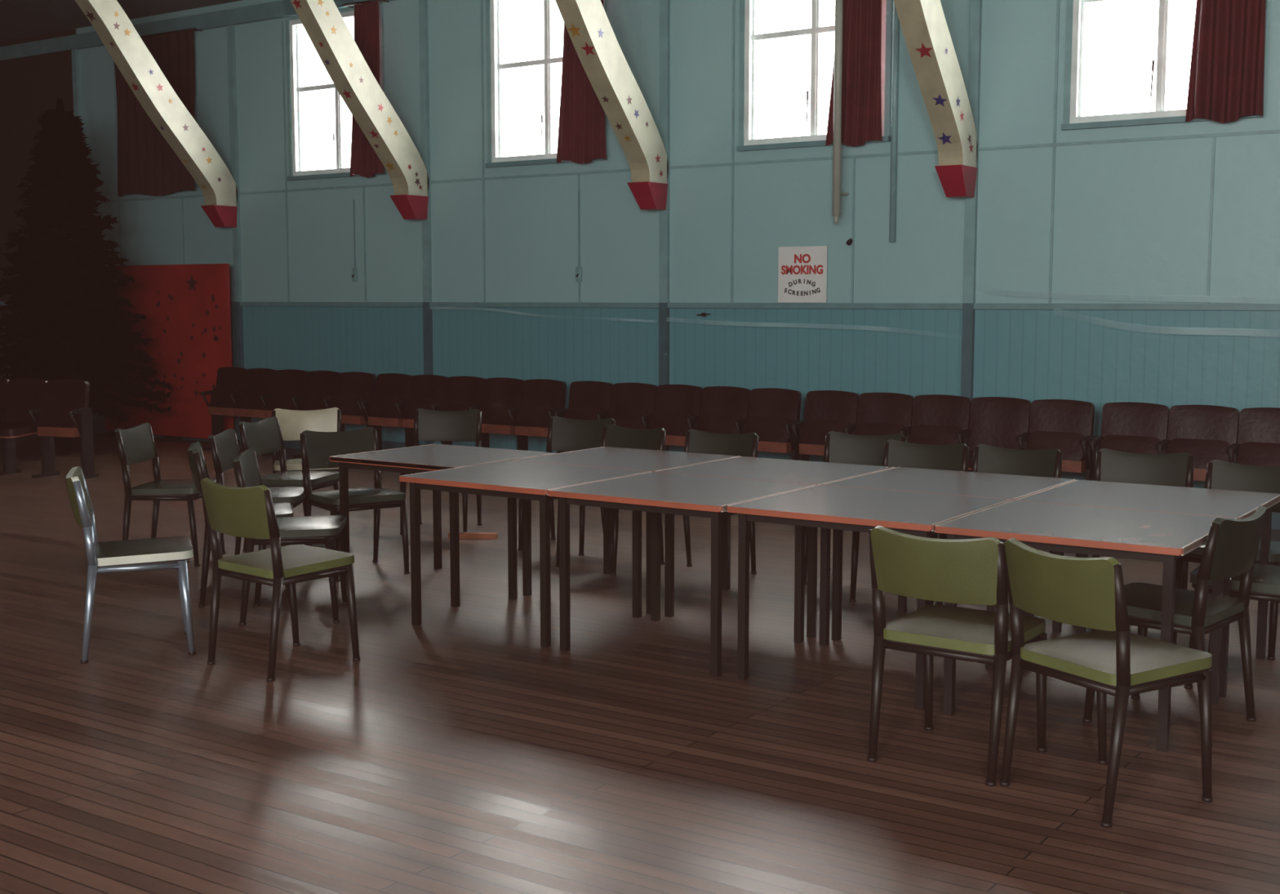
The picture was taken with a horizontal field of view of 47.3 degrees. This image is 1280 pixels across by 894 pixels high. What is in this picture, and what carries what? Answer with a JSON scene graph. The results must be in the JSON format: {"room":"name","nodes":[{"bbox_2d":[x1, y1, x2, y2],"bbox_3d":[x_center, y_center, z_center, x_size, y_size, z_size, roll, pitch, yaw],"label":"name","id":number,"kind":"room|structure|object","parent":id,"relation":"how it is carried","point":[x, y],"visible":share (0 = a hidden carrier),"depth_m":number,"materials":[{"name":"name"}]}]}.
{"room":"community hall","nodes":[
{"label":"community hall","id":0,"kind":"room"},
{"bbox_2d":[0,0,242,41],"bbox_3d":[-3.753,-5.319,6.338,21.400,3.183,14.600,4,7,34],"label":"ceiling","id":1,"kind":"structure","parent":0,"point":[19,19],"depth_m":16.70,"materials":[{"name":"paint"}]},
{"bbox_2d":[0,431,1279,893],"bbox_3d":[-3.753,0.930,6.972,21.500,0.100,14.700,4,7,34],"label":"floor","id":2,"kind":"structure","parent":0,"point":[460,753],"depth_m":5.26,"materials":[{"name":"brown wood"}]},
{"bbox_2d":[0,377,98,479],"bbox_3d":[-5.551,-0.168,12.990,1.406,0.868,0.502,2,6,22],"label":"seats","id":3,"kind":"object","parent":2,"relation":"on","point":[48,409],"visible":1,"depth_m":12.94,"materials":[{"name":"red wood"}]},
{"bbox_2d":[0,97,173,451],"bbox_3d":[-5.905,-1.773,15.182,1.912,3.620,1.768,2,6,18],"label":"tree","id":4,"kind":"object","parent":2,"relation":"on","point":[74,340],"visible":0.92,"depth_m":14.89,"materials":[{"name":"green plant"}]},
{"bbox_2d":[66,466,195,663],"bbox_3d":[-2.299,0.507,6.603,0.523,0.820,0.483,-2,6,-20],"label":"chair","id":5,"kind":"object","parent":2,"relation":"on","point":[173,552],"visible":1,"depth_m":6.43,"materials":[{"name":"silver metal"}]},
{"bbox_2d":[114,422,226,566],"bbox_3d":[-2.852,0.278,8.857,0.523,0.820,0.483,0,6,4],"label":"chair","id":6,"kind":"object","parent":2,"relation":"on","point":[135,444],"visible":0.81,"depth_m":8.66,"materials":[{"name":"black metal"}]},
{"bbox_2d":[103,263,239,444],"bbox_3d":[-5.255,-1.046,16.281,2.180,1.950,0.220,4,7,34],"label":"display board","id":7,"kind":"object","parent":2,"relation":"on","point":[186,308],"visible":0.82,"depth_m":16.05,"materials":[{"name":"fabric"}]},
{"bbox_2d":[187,441,293,607],"bbox_3d":[-2.113,0.391,7.744,0.523,0.820,0.483,-2,6,-16],"label":"chair","id":8,"kind":"object","parent":2,"relation":"on","point":[197,461],"visible":0.48,"depth_m":7.50,"materials":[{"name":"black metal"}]},
{"bbox_2d":[208,428,312,555],"bbox_3d":[-2.197,0.317,8.471,0.523,0.820,0.483,0,6,-1],"label":"chair","id":9,"kind":"object","parent":2,"relation":"on","point":[224,446],"visible":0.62,"depth_m":8.40,"materials":[{"name":"black leather"}]},
{"bbox_2d":[200,477,359,681],"bbox_3d":[-1.564,0.535,6.329,0.483,0.820,0.523,5,8,40],"label":"chair","id":10,"kind":"object","parent":2,"relation":"on","point":[249,512],"visible":1,"depth_m":6.18,"materials":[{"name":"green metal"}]},
{"bbox_2d":[200,366,376,457],"bbox_3d":[-3.553,-0.345,14.739,2.310,0.868,0.321,4,7,34],"label":"seats","id":11,"kind":"object","parent":2,"relation":"on","point":[246,393],"visible":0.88,"depth_m":14.75,"materials":[{"name":"red wood"}]},
{"bbox_2d":[238,416,339,551],"bbox_3d":[-2.221,0.234,9.291,0.523,0.820,0.483,1,6,14],"label":"chair","id":12,"kind":"object","parent":2,"relation":"on","point":[264,436],"visible":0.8,"depth_m":9.27,"materials":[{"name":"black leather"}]},
{"bbox_2d":[231,448,347,625],"bbox_3d":[-1.749,0.435,7.308,0.523,0.820,0.483,-1,6,-6],"label":"chair","id":13,"kind":"object","parent":2,"relation":"on","point":[303,530],"visible":0.66,"depth_m":7.14,"materials":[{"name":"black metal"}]},
{"bbox_2d":[271,407,342,473],"bbox_3d":[-2.292,0.153,10.085,0.483,0.820,0.523,-1,6,-13],"label":"chair","id":14,"kind":"object","parent":2,"relation":"on","point":[292,423],"visible":0.43,"depth_m":10.24,"materials":[{"name":"beige leather"}]},
{"bbox_2d":[299,426,409,582],"bbox_3d":[-1.657,0.317,8.476,0.483,0.820,0.523,-4,7,-34],"label":"chair","id":15,"kind":"object","parent":2,"relation":"on","point":[317,448],"visible":0.82,"depth_m":8.48,"materials":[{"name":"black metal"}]},
{"bbox_2d":[400,408,482,534],"bbox_3d":[-1.359,0.161,10.014,0.483,0.820,0.523,1,6,6],"label":"chair","id":16,"kind":"object","parent":2,"relation":"on","point":[428,424],"visible":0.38,"depth_m":10.18,"materials":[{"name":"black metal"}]},
{"bbox_2d":[329,444,555,607],"bbox_3d":[-1.071,0.405,8.034,0.905,0.731,0.850,4,7,34],"label":"meeting table","id":17,"kind":"object","parent":2,"relation":"on","point":[429,457],"visible":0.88,"depth_m":7.89,"materials":[{"name":"laminate"}]},
{"bbox_2d":[359,373,566,453],"bbox_3d":[-1.642,-0.214,13.447,2.310,0.868,0.321,4,7,34],"label":"seats","id":18,"kind":"object","parent":2,"relation":"on","point":[522,408],"visible":0.84,"depth_m":13.37,"materials":[{"name":"red wood"}]},
{"bbox_2d":[448,532,497,538],"bbox_3d":[-1.107,0.587,9.688,0.320,0.035,0.060,0,6,4],"label":"timber offcut","id":19,"kind":"object","parent":2,"relation":"on","point":[462,535],"visible":0.86,"depth_m":9.66,"materials":[{"name":"brown wood"}]},
{"bbox_2d":[399,460,651,647],"bbox_3d":[-0.551,0.493,7.165,0.905,0.731,0.850,4,7,34],"label":"meeting table","id":20,"kind":"object","parent":2,"relation":"on","point":[513,480],"visible":0.91,"depth_m":7.05,"materials":[{"name":"laminate"}]},
{"bbox_2d":[517,415,615,555],"bbox_3d":[-0.460,0.233,9.306,0.483,0.820,0.523,3,6,24],"label":"chair","id":21,"kind":"object","parent":2,"relation":"on","point":[564,434],"visible":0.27,"depth_m":9.47,"materials":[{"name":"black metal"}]},
{"bbox_2d":[555,423,666,575],"bbox_3d":[-0.166,0.297,8.671,0.483,0.820,0.523,5,7,39],"label":"chair","id":22,"kind":"object","parent":2,"relation":"on","point":[614,436],"visible":0.25,"depth_m":8.73,"materials":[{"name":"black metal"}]},
{"bbox_2d":[512,446,739,613],"bbox_3d":[-0.066,0.422,7.868,0.905,0.731,0.850,4,7,34],"label":"meeting table","id":23,"kind":"object","parent":2,"relation":"on","point":[653,460],"visible":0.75,"depth_m":7.81,"materials":[{"name":"laminate"}]},
{"bbox_2d":[552,381,801,460],"bbox_3d":[0.285,-0.082,12.144,2.310,0.868,0.321,4,7,34],"label":"seats","id":24,"kind":"object","parent":2,"relation":"on","point":[769,413],"visible":0.75,"depth_m":12.02,"materials":[{"name":"red leather"}]},
{"bbox_2d":[547,471,816,676],"bbox_3d":[0.199,0.546,6.644,0.905,0.731,0.850,4,7,34],"label":"meeting table","id":25,"kind":"object","parent":2,"relation":"on","point":[656,493],"visible":0.93,"depth_m":6.54,"materials":[{"name":"laminate"}]},
{"bbox_2d":[683,429,759,573],"bbox_3d":[0.363,0.331,8.336,0.483,0.820,0.523,4,7,32],"label":"chair","id":26,"kind":"object","parent":2,"relation":"on","point":[696,441],"visible":0.28,"depth_m":8.49,"materials":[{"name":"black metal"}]},
{"bbox_2d":[655,456,894,638],"bbox_3d":[0.684,0.475,7.347,0.905,0.731,0.850,4,7,34],"label":"meeting table","id":27,"kind":"object","parent":2,"relation":"on","point":[815,473],"visible":0.66,"depth_m":7.24,"materials":[{"name":"laminate"}]},
{"bbox_2d":[804,431,906,584],"bbox_3d":[1.208,0.342,8.226,0.483,0.820,0.523,3,6,24],"label":"chair","id":28,"kind":"object","parent":2,"relation":"on","point":[839,447],"visible":0.16,"depth_m":8.40,"materials":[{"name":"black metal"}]},
{"bbox_2d":[727,484,1011,710],"bbox_3d":[0.967,0.596,6.149,0.905,0.731,0.850,4,7,34],"label":"meeting table","id":29,"kind":"object","parent":2,"relation":"on","point":[825,507],"visible":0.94,"depth_m":6.04,"materials":[{"name":"laminate"}]},
{"bbox_2d":[848,439,968,604],"bbox_3d":[1.426,0.394,7.714,0.483,0.820,0.523,4,7,32],"label":"chair","id":30,"kind":"object","parent":2,"relation":"on","point":[954,457],"visible":0.2,"depth_m":7.83,"materials":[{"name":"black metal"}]},
{"bbox_2d":[790,390,1096,480],"bbox_3d":[2.153,0.058,10.772,2.310,0.868,0.502,4,7,34],"label":"seats","id":31,"kind":"object","parent":2,"relation":"on","point":[1065,425],"visible":0.64,"depth_m":10.75,"materials":[{"name":"brown leather"}]},
{"bbox_2d":[823,466,1075,640],"bbox_3d":[1.452,0.525,6.852,0.905,0.731,0.850,4,7,34],"label":"meeting table","id":32,"kind":"object","parent":2,"relation":"on","point":[998,486],"visible":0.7,"depth_m":6.78,"materials":[{"name":"laminate"}]},
{"bbox_2d":[866,525,1047,786],"bbox_3d":[1.095,0.667,5.024,0.483,0.820,0.523,4,7,36],"label":"chair","id":33,"kind":"object","parent":2,"relation":"on","point":[963,571],"visible":0.95,"depth_m":4.86,"materials":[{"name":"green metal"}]},
{"bbox_2d":[936,444,1062,604],"bbox_3d":[1.838,0.420,7.460,0.483,0.820,0.523,4,7,36],"label":"chair","id":34,"kind":"object","parent":2,"relation":"on","point":[986,458],"visible":0.23,"depth_m":7.59,"materials":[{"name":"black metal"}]},
{"bbox_2d":[934,500,1238,752],"bbox_3d":[1.717,0.649,5.627,0.905,0.731,0.850,4,7,34],"label":"meeting table","id":35,"kind":"object","parent":2,"relation":"on","point":[1165,537],"visible":0.86,"depth_m":5.45,"materials":[{"name":"laminate"}]},
{"bbox_2d":[999,537,1213,827],"bbox_3d":[1.478,0.706,4.648,0.523,0.820,0.483,-3,7,-30],"label":"chair","id":36,"kind":"object","parent":2,"relation":"on","point":[1119,663],"visible":1,"depth_m":4.52,"materials":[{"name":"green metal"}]},
{"bbox_2d":[1075,448,1194,589],"bbox_3d":[2.447,0.442,7.241,0.483,0.820,0.523,3,7,29],"label":"chair","id":37,"kind":"object","parent":2,"relation":"on","point":[1174,469],"visible":0.21,"depth_m":7.39,"materials":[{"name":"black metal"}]},
{"bbox_2d":[1015,480,1279,697],"bbox_3d":[2.202,0.578,6.330,0.905,0.731,0.850,4,7,34],"label":"meeting table","id":38,"kind":"object","parent":2,"relation":"on","point":[1239,504],"visible":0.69,"depth_m":6.30,"materials":[{"name":"laminate"}]},
{"bbox_2d":[1082,505,1266,746],"bbox_3d":[2.002,0.625,5.442,0.523,0.820,0.483,5,8,42],"label":"chair","id":39,"kind":"object","parent":2,"relation":"on","point":[1232,545],"visible":0.79,"depth_m":5.28,"materials":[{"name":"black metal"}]},
{"bbox_2d":[1088,401,1279,480],"bbox_3d":[4.122,0.182,9.549,2.310,0.868,0.321,4,7,34],"label":"seats","id":40,"kind":"object","parent":2,"relation":"on","point":[1208,433],"visible":0.76,"depth_m":9.81,"materials":[{"name":"red leather"}]},
{"bbox_2d":[1173,459,1279,660],"bbox_3d":[2.765,0.496,6.714,0.483,0.820,0.523,5,7,39],"label":"chair","id":41,"kind":"object","parent":2,"relation":"on","point":[1220,474],"visible":0.32,"depth_m":6.82,"materials":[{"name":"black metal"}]},
{"bbox_2d":[1183,563,1279,688],"bbox_3d":[2.555,0.571,5.972,0.523,0.820,0.483,4,7,32],"label":"chair","id":42,"kind":"object","parent":2,"relation":"on","point":[1265,586],"visible":0.3,"depth_m":5.83,"materials":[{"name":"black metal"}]},
{"bbox_2d":[0,0,1279,488],"bbox_3d":[0.308,-2.086,12.672,21.100,4.750,0.150,4,7,34],"label":"wall","id":43,"kind":"structure","parent":0,"point":[1131,220],"depth_m":12.34,"materials":[{"name":"paint"}]},
{"bbox_2d":[71,48,93,413],"bbox_3d":[-6.571,-2.402,17.218,0.080,4.460,0.050,4,7,34],"label":"trim","id":44,"kind":"structure","parent":43,"relation":"attached to","point":[75,52],"depth_m":17.01,"materials":[{"name":"blue paint"}]},
{"bbox_2d":[75,0,237,227],"bbox_3d":[-8.389,-4.059,9.632,0.210,4.610,14.252,4,7,34],"label":"roof beam","id":45,"kind":"structure","parent":43,"relation":"attached to","point":[133,59],"depth_m":14.85,"materials":[{"name":"beige paint"}]},
{"bbox_2d":[114,27,202,195],"bbox_3d":[-5.362,-3.671,16.196,1.460,1.751,0.160,4,7,34],"label":"curtain","id":46,"kind":"object","parent":43,"relation":"hanging from","point":[147,164],"visible":0.62,"depth_m":16.20,"materials":[{"name":"brown fabric"}]},
{"bbox_2d":[193,35,199,186],"bbox_3d":[-5.348,-3.699,16.330,1.370,1.620,0.180,4,7,34],"label":"window","id":47,"kind":"structure","parent":43,"relation":"in","point":[196,100],"depth_m":15.88,"materials":[{"name":"blue paint"}]},
{"bbox_2d":[0,0,394,62],"bbox_3d":[0.249,-4.231,12.367,21.100,0.160,0.060,4,7,34],"label":"ceiling beam","id":48,"kind":"structure","parent":43,"relation":"attached to","point":[282,8],"depth_m":15.88,"materials":[{"name":"blue paint"}]},
{"bbox_2d":[226,24,244,444],"bbox_3d":[-4.338,-2.249,15.708,0.080,4.460,0.050,4,7,34],"label":"trim","id":49,"kind":"structure","parent":43,"relation":"attached to","point":[231,47],"depth_m":15.65,"materials":[{"name":"blue paint"}]},
{"bbox_2d":[285,5,386,180],"bbox_3d":[-3.049,-3.541,14.775,1.370,1.620,0.180,4,7,34],"label":"window","id":50,"kind":"structure","parent":43,"relation":"in","point":[320,120],"depth_m":14.98,"materials":[{"name":"glass"}]},
{"bbox_2d":[351,200,357,281],"bbox_3d":[-2.893,-2.080,14.733,0.060,0.820,0.050,4,7,34],"label":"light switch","id":51,"kind":"object","parent":43,"relation":"attached to","point":[354,271],"visible":1,"depth_m":14.76,"materials":[{"name":"blue paint"}]},
{"bbox_2d":[290,0,428,219],"bbox_3d":[-6.122,-3.904,8.100,0.210,4.610,14.252,4,7,34],"label":"roof beam","id":52,"kind":"structure","parent":43,"relation":"attached to","point":[322,21],"depth_m":13.43,"materials":[{"name":"beige paint"}]},
{"bbox_2d":[342,0,389,177],"bbox_3d":[-2.694,-3.513,14.391,0.530,1.701,0.158,4,7,34],"label":"curtain","id":53,"kind":"object","parent":43,"relation":"hanging from","point":[365,162],"visible":0.7,"depth_m":14.32,"materials":[{"name":"red fabric"}]},
{"bbox_2d":[418,0,434,444],"bbox_3d":[-2.072,-2.093,14.176,0.080,4.460,0.050,4,7,34],"label":"trim","id":54,"kind":"structure","parent":43,"relation":"attached to","point":[423,4],"depth_m":14.11,"materials":[{"name":"blue paint"}]},
{"bbox_2d":[440,306,649,322],"bbox_3d":[-0.946,-1.221,13.453,2.650,0.132,0.004,4,7,34],"label":"streamer","id":55,"kind":"object","parent":43,"relation":"attached to","point":[442,308],"visible":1,"depth_m":13.58,"materials":[{"name":"teal"}]},
{"bbox_2d":[484,0,607,168],"bbox_3d":[-0.832,-3.389,13.276,1.370,1.620,0.180,4,7,34],"label":"window","id":56,"kind":"structure","parent":43,"relation":"in","point":[525,37],"depth_m":13.45,"materials":[{"name":"glass"}]},
{"bbox_2d":[575,190,582,281],"bbox_3d":[-0.561,-1.899,13.159,0.060,0.820,0.050,4,7,34],"label":"light switch","id":57,"kind":"object","parent":43,"relation":"attached to","point":[578,268],"visible":1,"depth_m":13.18,"materials":[{"name":"blue paint"}]},
{"bbox_2d":[556,0,606,164],"bbox_3d":[-0.514,-3.363,12.918,0.620,1.701,0.158,4,7,34],"label":"curtain","id":58,"kind":"object","parent":43,"relation":"hanging from","point":[581,138],"visible":0.62,"depth_m":12.94,"materials":[{"name":"red fabric"}]},
{"bbox_2d":[555,0,668,210],"bbox_3d":[-3.840,-3.747,6.557,0.210,4.610,14.252,4,7,34],"label":"roof beam","id":59,"kind":"structure","parent":43,"relation":"attached to","point":[597,48],"depth_m":12.00,"materials":[{"name":"beige paint"}]},
{"bbox_2d":[0,301,1279,310],"bbox_3d":[0.256,-1.230,12.682,21.100,0.045,0.035,4,7,34],"label":"trim","id":60,"kind":"structure","parent":43,"relation":"attached to","point":[569,304],"depth_m":11.81,"materials":[{"name":"blue paint"}]},
{"bbox_2d":[658,0,670,450],"bbox_3d":[0.211,-1.937,12.633,0.080,4.460,0.050,4,7,34],"label":"trim","id":61,"kind":"structure","parent":43,"relation":"attached to","point":[664,5],"depth_m":12.62,"materials":[{"name":"blue paint"}]},
{"bbox_2d":[92,418,1279,529],"bbox_3d":[0.261,0.209,12.835,21.100,0.150,0.020,4,7,34],"label":"baseboard","id":62,"kind":"structure","parent":43,"relation":"attached to","point":[98,424],"depth_m":15.47,"materials":[{"name":"blue paint"}]},
{"bbox_2d":[95,0,1279,303],"bbox_3d":[1.214,-2.619,11.901,18.800,2.875,0.012,4,7,34],"label":"trim","id":63,"kind":"structure","parent":43,"relation":"attached to","point":[1054,144],"depth_m":12.17,"materials":[{"name":"blue paint"}]},
{"bbox_2d":[696,312,710,315],"bbox_3d":[0.542,-1.130,12.463,0.131,0.030,0.019,4,7,34],"label":"hook","id":64,"kind":"object","parent":43,"relation":"attached to","point":[702,313],"depth_m":12.45,"materials":[{"name":"metal"}]},
{"bbox_2d":[777,245,827,302],"bbox_3d":[1.326,-1.408,11.930,0.444,0.456,0.013,4,7,34],"label":"no smoking sign","id":65,"kind":"object","parent":43,"relation":"attached to","point":[802,270],"visible":1,"depth_m":11.92,"materials":[{"name":"white paper"}]},
{"bbox_2d":[729,322,886,331],"bbox_3d":[1.349,-0.969,11.911,2.700,0.155,0.004,4,7,34],"label":"streamer","id":66,"kind":"object","parent":43,"relation":"attached to","point":[757,324],"visible":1,"depth_m":12.01,"materials":[{"name":"teal"}]},
{"bbox_2d":[736,0,893,151],"bbox_3d":[1.417,-3.235,11.755,1.370,1.620,0.180,4,7,34],"label":"window","id":67,"kind":"structure","parent":43,"relation":"in","point":[787,46],"depth_m":11.91,"materials":[{"name":"glass"}]},
{"bbox_2d":[831,0,853,244],"bbox_3d":[1.606,-2.996,11.470,0.078,2.797,0.228,5,7,39],"label":"vent pipe","id":68,"kind":"object","parent":43,"relation":"attached to","point":[838,28],"visible":1,"depth_m":11.42,"materials":[{"name":"grey metal"}]},
{"bbox_2d":[825,0,881,146],"bbox_3d":[1.686,-3.212,11.430,0.560,1.701,0.158,4,7,34],"label":"curtain","id":69,"kind":"object","parent":43,"relation":"hanging from","point":[861,97],"visible":0.92,"depth_m":11.39,"materials":[{"name":"red fabric"}]},
{"bbox_2d":[888,0,899,242],"bbox_3d":[1.978,-2.800,11.332,0.048,2.400,0.047,4,7,34],"label":"conduit pipe","id":70,"kind":"object","parent":43,"relation":"attached to","point":[895,19],"visible":1,"depth_m":11.34,"materials":[{"name":"metal"}]},
{"bbox_2d":[893,0,977,198],"bbox_3d":[-1.540,-3.589,5.002,0.210,4.610,14.252,4,7,34],"label":"roof beam","id":71,"kind":"structure","parent":43,"relation":"attached to","point":[927,37],"depth_m":10.56,"materials":[{"name":"beige paint"}]},
{"bbox_2d":[960,0,982,399],"bbox_3d":[2.510,-1.779,11.078,0.080,4.460,0.050,4,7,34],"label":"trim","id":72,"kind":"structure","parent":43,"relation":"attached to","point":[975,6],"depth_m":11.08,"materials":[{"name":"blue paint"}]},
{"bbox_2d":[1061,0,1266,130],"bbox_3d":[3.675,-3.079,10.229,1.370,1.620,0.180,4,7,34],"label":"window","id":73,"kind":"structure","parent":43,"relation":"in","point":[1127,63],"depth_m":10.41,"materials":[{"name":"glass"}]},
{"bbox_2d":[1156,295,1237,302],"bbox_3d":[3.644,-1.085,10.331,2.650,0.195,0.004,4,7,34],"label":"streamer","id":74,"kind":"object","parent":43,"relation":"attached to","point":[1211,299],"visible":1,"depth_m":10.17,"materials":[{"name":"teal"}]},
{"bbox_2d":[1174,327,1224,335],"bbox_3d":[3.872,-0.865,10.198,2.000,0.210,0.004,4,7,34],"label":"streamer","id":75,"kind":"object","parent":43,"relation":"attached to","point":[1180,331],"visible":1,"depth_m":10.19,"materials":[{"name":"teal"}]},
{"bbox_2d":[1185,0,1266,123],"bbox_3d":[3.977,-3.055,9.881,0.580,1.701,0.158,4,7,34],"label":"curtain","id":76,"kind":"object","parent":43,"relation":"hanging from","point":[1226,82],"visible":1,"depth_m":9.89,"materials":[{"name":"red fabric"}]}
]}

